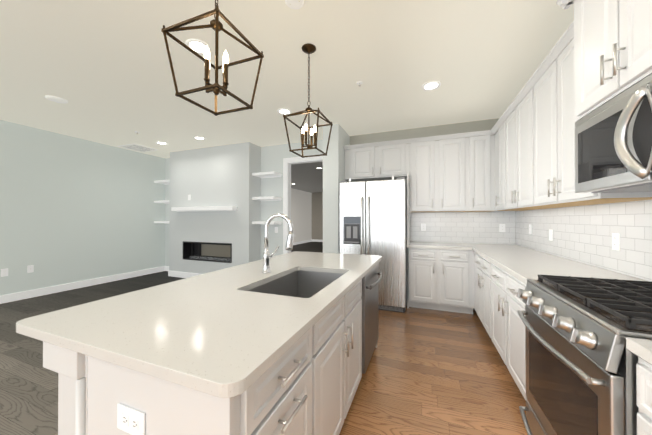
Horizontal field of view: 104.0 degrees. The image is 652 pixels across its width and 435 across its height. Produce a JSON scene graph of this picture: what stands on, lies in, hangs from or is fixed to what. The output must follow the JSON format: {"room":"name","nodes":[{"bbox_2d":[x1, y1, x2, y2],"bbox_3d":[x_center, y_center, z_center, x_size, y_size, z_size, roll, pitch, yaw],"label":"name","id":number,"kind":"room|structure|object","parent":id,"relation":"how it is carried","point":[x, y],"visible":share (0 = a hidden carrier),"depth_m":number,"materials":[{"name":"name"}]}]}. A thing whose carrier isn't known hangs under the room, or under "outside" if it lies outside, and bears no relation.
{"room":"kitchen","nodes":[
{"label":"kitchen","id":0,"kind":"room"},
{"bbox_2d":[0,120,311,295],"bbox_3d":[-3.931,-0.070,6.433,0.150,2.750,17.350,0,0,21],"label":"wall","id":1,"kind":"structure","parent":0,"point":[73,209],"depth_m":4.63,"materials":[{"name":"grey paint"}]},
{"bbox_2d":[1,268,7,276],"bbox_3d":[-4.839,0.829,3.835,0.007,0.116,0.072,0,0,21],"label":"electrical outlet","id":2,"kind":"object","parent":1,"relation":"attached to","point":[4,272],"visible":1,"depth_m":3.83,"materials":[{"name":"white plastic"}]},
{"bbox_2d":[27,265,33,272],"bbox_3d":[-4.740,0.826,4.086,0.013,0.116,0.072,0,0,21],"label":"electrical outlet","id":3,"kind":"object","parent":1,"relation":"attached to","point":[30,268],"visible":1,"depth_m":4.09,"materials":[{"name":"white plastic"}]},
{"bbox_2d":[0,266,164,303],"bbox_3d":[-5.386,1.217,2.392,0.018,0.124,8.178,0,0,21],"label":"baseboard","id":4,"kind":"structure","parent":1,"relation":"attached to","point":[12,297],"depth_m":4.57,"materials":[{"name":"white wood"}]},
{"bbox_2d":[293,239,311,244],"bbox_3d":[-2.341,1.268,10.341,0.014,0.124,8.593,0,0,21],"label":"baseboard","id":5,"kind":"structure","parent":1,"relation":"attached to","point":[306,241],"depth_m":13.19,"materials":[{"name":"white wood"}]},
{"bbox_2d":[169,142,260,273],"bbox_3d":[-2.410,-0.075,5.442,2.140,2.749,0.369,0,0,21],"label":"wall","id":6,"kind":"structure","parent":0,"point":[214,176],"depth_m":5.20,"materials":[{"name":"white paint"}]},
{"bbox_2d":[167,270,200,277],"bbox_3d":[-2.478,1.235,5.257,2.170,0.124,0.019,0,0,21],"label":"baseboard","id":7,"kind":"structure","parent":6,"relation":"attached to","point":[170,273],"depth_m":5.49,"materials":[{"name":"white wood"}]},
{"bbox_2d":[171,206,236,211],"bbox_3d":[-2.520,-0.174,5.212,1.620,0.087,0.138,0,0,21],"label":"mantel","id":8,"kind":"object","parent":6,"relation":"attached to","point":[210,208],"visible":1,"depth_m":5.13,"materials":[{"name":"white wood"}]},
{"bbox_2d":[183,241,231,262],"bbox_3d":[-2.424,0.709,5.400,1.314,0.384,0.302,0,0,21],"label":"fireplace","id":9,"kind":"object","parent":6,"relation":"in","point":[210,251],"visible":0.69,"depth_m":5.36,"materials":[{"name":"black metal"}]},
{"bbox_2d":[0,242,527,434],"bbox_3d":[-0.500,1.358,5.189,7.740,0.120,17.500,0,0,21],"label":"floor","id":10,"kind":"structure","parent":0,"point":[433,372],"depth_m":2.03,"materials":[{"name":"brown wood"}]},
{"bbox_2d":[43,257,381,434],"bbox_3d":[-0.184,0.842,1.687,0.869,0.866,2.096,0,0,21],"label":"kitchen island","id":11,"kind":"object","parent":10,"relation":"on","point":[309,389],"depth_m":0.81,"materials":[{"name":"white wood"}]},
{"bbox_2d":[117,402,145,434],"bbox_3d":[-0.558,0.581,0.727,0.116,0.072,0.007,0,0,21],"label":"outlet","id":12,"kind":"object","parent":11,"relation":"attached to","point":[131,417],"depth_m":0.73,"materials":[{"name":"white plastic"}]},
{"bbox_2d":[16,253,379,404],"bbox_3d":[-0.276,0.391,1.723,0.984,0.032,2.136,0,0,21],"label":"island countertop","id":13,"kind":"structure","parent":11,"relation":"on","point":[212,334],"depth_m":0.91,"materials":[{"name":"white stone"}]},
{"bbox_2d":[261,213,293,273],"bbox_3d":[-0.306,0.173,1.754,0.237,0.404,0.164,0,0,21],"label":"faucet","id":14,"kind":"object","parent":13,"relation":"on","point":[289,243],"depth_m":1.72,"materials":[{"name":"silver metal"}]},
{"bbox_2d":[339,176,406,312],"bbox_3d":[0.762,0.362,3.924,0.928,1.855,0.872,0,0,21],"label":"fridge","id":15,"kind":"object","parent":10,"relation":"on","point":[372,217],"visible":0.77,"depth_m":3.53,"materials":[{"name":"grey metal"}]},
{"bbox_2d":[408,280,471,313],"bbox_3d":[1.648,0.860,3.742,0.830,0.858,0.627,0,0,21],"label":"base cabinet","id":16,"kind":"object","parent":10,"relation":"on","point":[443,295],"depth_m":3.47,"materials":[{"name":"white wood"}]},
{"bbox_2d":[476,284,487,332],"bbox_3d":[1.989,0.853,2.622,0.647,0.858,0.680,0,0,21],"label":"base cabinet","id":17,"kind":"object","parent":10,"relation":"on","point":[481,289],"depth_m":2.72,"materials":[{"name":"white wood"}]},
{"bbox_2d":[488,284,526,399],"bbox_3d":[1.692,0.848,1.848,0.647,0.858,0.978,0,0,21],"label":"base cabinet","id":18,"kind":"object","parent":10,"relation":"on","point":[506,330],"depth_m":1.90,"materials":[{"name":"white wood"}]},
{"bbox_2d":[406,240,651,287],"bbox_3d":[1.591,0.402,2.734,1.468,0.040,2.556,0,0,21],"label":"countertop","id":19,"kind":"structure","parent":18,"relation":"on","point":[510,265],"depth_m":2.81,"materials":[{"name":"white stone"}]},
{"bbox_2d":[517,274,651,434],"bbox_3d":[1.322,0.689,1.052,0.752,1.165,0.746,0,0,21],"label":"range","id":20,"kind":"object","parent":10,"relation":"on","point":[581,361],"visible":1,"depth_m":1.02,"materials":[{"name":"silver metal"}]},
{"bbox_2d":[626,348,651,434],"bbox_3d":[1.158,0.839,0.454,0.647,0.858,0.458,0,0,21],"label":"base cabinet","id":21,"kind":"object","parent":10,"relation":"on","point":[643,367],"depth_m":0.74,"materials":[{"name":"white wood"}]},
{"bbox_2d":[626,337,651,359],"bbox_3d":[0.834,0.382,-0.377,0.655,0.040,2.248,0,0,21],"label":"countertop","id":22,"kind":"structure","parent":21,"relation":"on","point":[644,346],"depth_m":0.75,"materials":[{"name":"white stone"}]},
{"bbox_2d":[0,0,573,192],"bbox_3d":[-0.500,-1.512,5.208,7.740,0.120,17.500,0,0,21],"label":"ceiling","id":23,"kind":"structure","parent":0,"point":[102,68],"depth_m":2.48,"materials":[{"name":"beige paint"}]},
{"bbox_2d":[45,95,67,102],"bbox_3d":[-3.342,-1.459,3.158,0.200,0.012,0.200,0,0,21],"label":"smoke detector","id":24,"kind":"object","parent":23,"relation":"attached to","point":[55,99],"visible":1,"depth_m":3.14,"materials":[{"name":"white plastic"}]},
{"bbox_2d":[117,144,156,151],"bbox_3d":[-3.922,-1.448,5.319,0.530,0.007,0.480,0,0,21],"label":"ceiling vent","id":25,"kind":"object","parent":23,"relation":"in","point":[137,147],"visible":1,"depth_m":5.26,"materials":[{"name":"white metal"}]},
{"bbox_2d":[186,39,210,53],"bbox_3d":[-1.099,-1.466,2.192,0.194,0.010,0.194,0,0,21],"label":"recessed light","id":26,"kind":"object","parent":23,"relation":"in","point":[197,46],"visible":0.88,"depth_m":2.17,"materials":[{"name":"white"}]},
{"bbox_2d":[194,136,204,139],"bbox_3d":[-2.316,-1.450,4.661,0.194,0.010,0.194,0,0,21],"label":"recessed light","id":27,"kind":"object","parent":23,"relation":"in","point":[199,138],"visible":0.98,"depth_m":4.66,"materials":[{"name":"white"}]},
{"bbox_2d":[161,0,263,115],"bbox_3d":[-0.536,-1.019,1.247,0.326,0.916,0.326,0,0,21],"label":"pendant light","id":28,"kind":"object","parent":23,"relation":"hanging from","point":[216,25],"visible":1,"depth_m":1.21,"materials":[{"name":"brown metal"}]},
{"bbox_2d":[277,108,290,114],"bbox_3d":[-0.572,-1.458,3.511,0.194,0.010,0.194,0,0,21],"label":"recessed light","id":29,"kind":"object","parent":23,"relation":"in","point":[283,111],"visible":0.98,"depth_m":3.50,"materials":[{"name":"white"}]},
{"bbox_2d":[285,0,303,8],"bbox_3d":[-0.214,-1.468,1.735,0.124,0.012,0.124,0,0,21],"label":"smoke detector","id":30,"kind":"object","parent":23,"relation":"attached to","point":[295,4],"visible":1,"depth_m":1.74,"materials":[{"name":"white plastic"}]},
{"bbox_2d":[283,43,332,157],"bbox_3d":[-0.148,-1.013,2.210,0.326,0.916,0.326,0,0,21],"label":"pendant light","id":31,"kind":"object","parent":23,"relation":"hanging from","point":[308,48],"visible":1,"depth_m":2.20,"materials":[{"name":"brown metal"}]},
{"bbox_2d":[422,81,440,89],"bbox_3d":[1.170,-1.462,2.832,0.194,0.010,0.194,0,0,21],"label":"recessed light","id":32,"kind":"object","parent":23,"relation":"in","point":[431,85],"visible":1,"depth_m":2.82,"materials":[{"name":"white"}]},
{"bbox_2d":[312,192,322,239],"bbox_3d":[2.544,-0.027,13.145,7.140,2.750,0.120,0,0,21],"label":"wall","id":33,"kind":"structure","parent":0,"point":[317,216],"depth_m":14.24,"materials":[{"name":"beige paint"}]},
{"bbox_2d":[323,124,349,252],"bbox_3d":[0.187,-0.083,4.298,0.262,2.749,0.649,0,0,21],"label":"wall","id":34,"kind":"structure","parent":0,"point":[333,167],"depth_m":4.00,"materials":[{"name":"white paint"}]},
{"bbox_2d":[165,118,515,265],"bbox_3d":[-0.576,-0.079,5.003,7.140,2.750,0.120,0,0,21],"label":"wall","id":35,"kind":"structure","parent":0,"point":[273,156],"depth_m":5.07,"materials":[{"name":"white paint"}]},
{"bbox_2d":[154,200,168,203],"bbox_3d":[-3.687,-0.361,5.981,0.626,0.062,0.278,0,0,21],"label":"shelf","id":36,"kind":"object","parent":35,"relation":"attached to","point":[165,201],"visible":0.48,"depth_m":5.87,"materials":[{"name":"white wood"}]},
{"bbox_2d":[154,221,168,223],"bbox_3d":[-3.687,0.116,5.978,0.626,0.062,0.278,0,0,21],"label":"shelf","id":37,"kind":"object","parent":35,"relation":"attached to","point":[165,222],"visible":0.52,"depth_m":5.88,"materials":[{"name":"white wood"}]},
{"bbox_2d":[154,180,169,184],"bbox_3d":[-3.687,-0.831,5.984,0.626,0.062,0.278,0,0,21],"label":"shelf","id":38,"kind":"object","parent":35,"relation":"attached to","point":[165,182],"visible":0.6,"depth_m":5.92,"materials":[{"name":"white wood"}]},
{"bbox_2d":[252,171,281,177],"bbox_3d":[-1.160,-0.838,5.016,0.498,0.062,0.278,0,0,21],"label":"shelf","id":39,"kind":"object","parent":35,"relation":"attached to","point":[272,174],"visible":1,"depth_m":4.97,"materials":[{"name":"white wood"}]},
{"bbox_2d":[252,196,281,200],"bbox_3d":[-1.160,-0.368,5.013,0.498,0.062,0.278,0,0,21],"label":"shelf","id":40,"kind":"object","parent":35,"relation":"attached to","point":[271,198],"visible":1,"depth_m":4.94,"materials":[{"name":"white wood"}]},
{"bbox_2d":[252,221,281,224],"bbox_3d":[-1.160,0.109,5.010,0.498,0.062,0.278,0,0,21],"label":"shelf","id":41,"kind":"object","parent":35,"relation":"attached to","point":[271,222],"visible":0.96,"depth_m":4.97,"materials":[{"name":"white wood"}]},
{"bbox_2d":[283,156,322,253],"bbox_3d":[-0.310,0.063,4.893,1.093,2.464,0.143,0,0,21],"label":"door frame","id":42,"kind":"structure","parent":35,"relation":"attached to","point":[287,162],"depth_m":5.01,"materials":[{"name":"white wood"}]},
{"bbox_2d":[344,142,375,181],"bbox_3d":[0.616,-0.909,4.299,0.532,0.550,0.347,0,0,21],"label":"upper cabinet","id":43,"kind":"object","parent":35,"relation":"attached to","point":[360,161],"depth_m":4.14,"materials":[{"name":"white wood"}]},
{"bbox_2d":[376,138,411,179],"bbox_3d":[1.096,-0.910,4.115,0.496,0.550,0.347,0,0,21],"label":"upper cabinet","id":44,"kind":"object","parent":35,"relation":"attached to","point":[394,157],"depth_m":3.95,"materials":[{"name":"white wood"}]},
{"bbox_2d":[421,224,425,230],"bbox_3d":[1.569,0.157,4.101,0.072,0.116,0.007,0,0,21],"label":"electrical outlet","id":45,"kind":"object","parent":35,"relation":"attached to","point":[423,227],"visible":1,"depth_m":4.10,"materials":[{"name":"white plastic"}]},
{"bbox_2d":[408,136,439,211],"bbox_3d":[1.506,-0.638,3.956,0.380,1.096,0.347,0,0,21],"label":"upper cabinet","id":46,"kind":"object","parent":35,"relation":"attached to","point":[424,188],"depth_m":3.78,"materials":[{"name":"white wood"}]},
{"bbox_2d":[436,132,467,211],"bbox_3d":[1.868,-0.639,3.817,0.395,1.096,0.347,0,0,21],"label":"upper cabinet","id":47,"kind":"object","parent":35,"relation":"attached to","point":[466,197],"depth_m":3.65,"materials":[{"name":"white wood"}]},
{"bbox_2d":[468,129,491,211],"bbox_3d":[2.209,-0.640,3.687,0.335,1.096,0.347,0,0,21],"label":"upper cabinet","id":48,"kind":"object","parent":35,"relation":"attached to","point":[479,143],"depth_m":3.53,"materials":[{"name":"white wood"}]},
{"bbox_2d":[499,224,504,231],"bbox_3d":[2.573,0.154,3.716,0.072,0.116,0.007,0,0,21],"label":"electrical outlet","id":49,"kind":"object","parent":35,"relation":"attached to","point":[501,227],"visible":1,"depth_m":3.72,"materials":[{"name":"white plastic"}]},
{"bbox_2d":[492,128,495,211],"bbox_3d":[2.410,-0.642,3.311,0.347,1.096,0.250,0,0,21],"label":"upper cabinet","id":50,"kind":"object","parent":0,"relation":"attached to","point":[493,129],"depth_m":3.49,"materials":[{"name":"white wood"}]},
{"bbox_2d":[496,116,503,211],"bbox_3d":[2.311,-0.644,3.054,0.347,1.096,0.300,0,0,21],"label":"upper cabinet","id":51,"kind":"object","parent":0,"relation":"attached to","point":[500,123],"depth_m":3.17,"materials":[{"name":"white wood"}]},
{"bbox_2d":[504,84,547,211],"bbox_3d":[2.114,-0.647,2.538,0.347,1.096,0.805,0,0,21],"label":"upper cabinet","id":52,"kind":"object","parent":0,"relation":"attached to","point":[518,118],"depth_m":2.57,"materials":[{"name":"white wood"}]},
{"bbox_2d":[528,40,651,207],"bbox_3d":[1.815,-0.652,1.758,0.347,1.096,0.865,0,0,21],"label":"upper cabinet","id":53,"kind":"object","parent":0,"relation":"attached to","point":[553,145],"depth_m":1.87,"materials":[{"name":"white wood"}]},
{"bbox_2d":[564,0,651,127],"bbox_3d":[1.469,-0.913,1.017,0.462,0.744,0.750,0,0,21],"label":"upper cabinet","id":54,"kind":"object","parent":0,"relation":"attached to","point":[608,43],"depth_m":1.18,"materials":[{"name":"white wood"}]},
{"bbox_2d":[575,74,651,192],"bbox_3d":[1.451,-0.334,1.027,0.489,0.400,0.710,0,0,21],"label":"microwave","id":55,"kind":"object","parent":54,"relation":"attached to","point":[613,145],"visible":1,"depth_m":1.11,"materials":[{"name":"grey metal"}]},
{"bbox_3d":[2.876,-0.086,3.824,0.150,2.750,17.350,0,0,21],"label":"wall","id":56,"kind":"structure","parent":0,"visible":0},
{"bbox_2d":[549,229,552,240],"bbox_3d":[2.326,0.181,2.636,0.010,0.116,0.072,0,0,21],"label":"light switch","id":57,"kind":"object","parent":56,"relation":"attached to","point":[550,234],"visible":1,"depth_m":2.62,"materials":[{"name":"white plastic"}]},
{"bbox_2d":[612,233,619,250],"bbox_3d":[1.986,0.166,1.746,0.007,0.116,0.072,0,0,21],"label":"electrical outlet","id":58,"kind":"object","parent":56,"relation":"attached to","point":[615,241],"visible":1,"depth_m":1.74,"materials":[{"name":"white plastic"}]}
]}

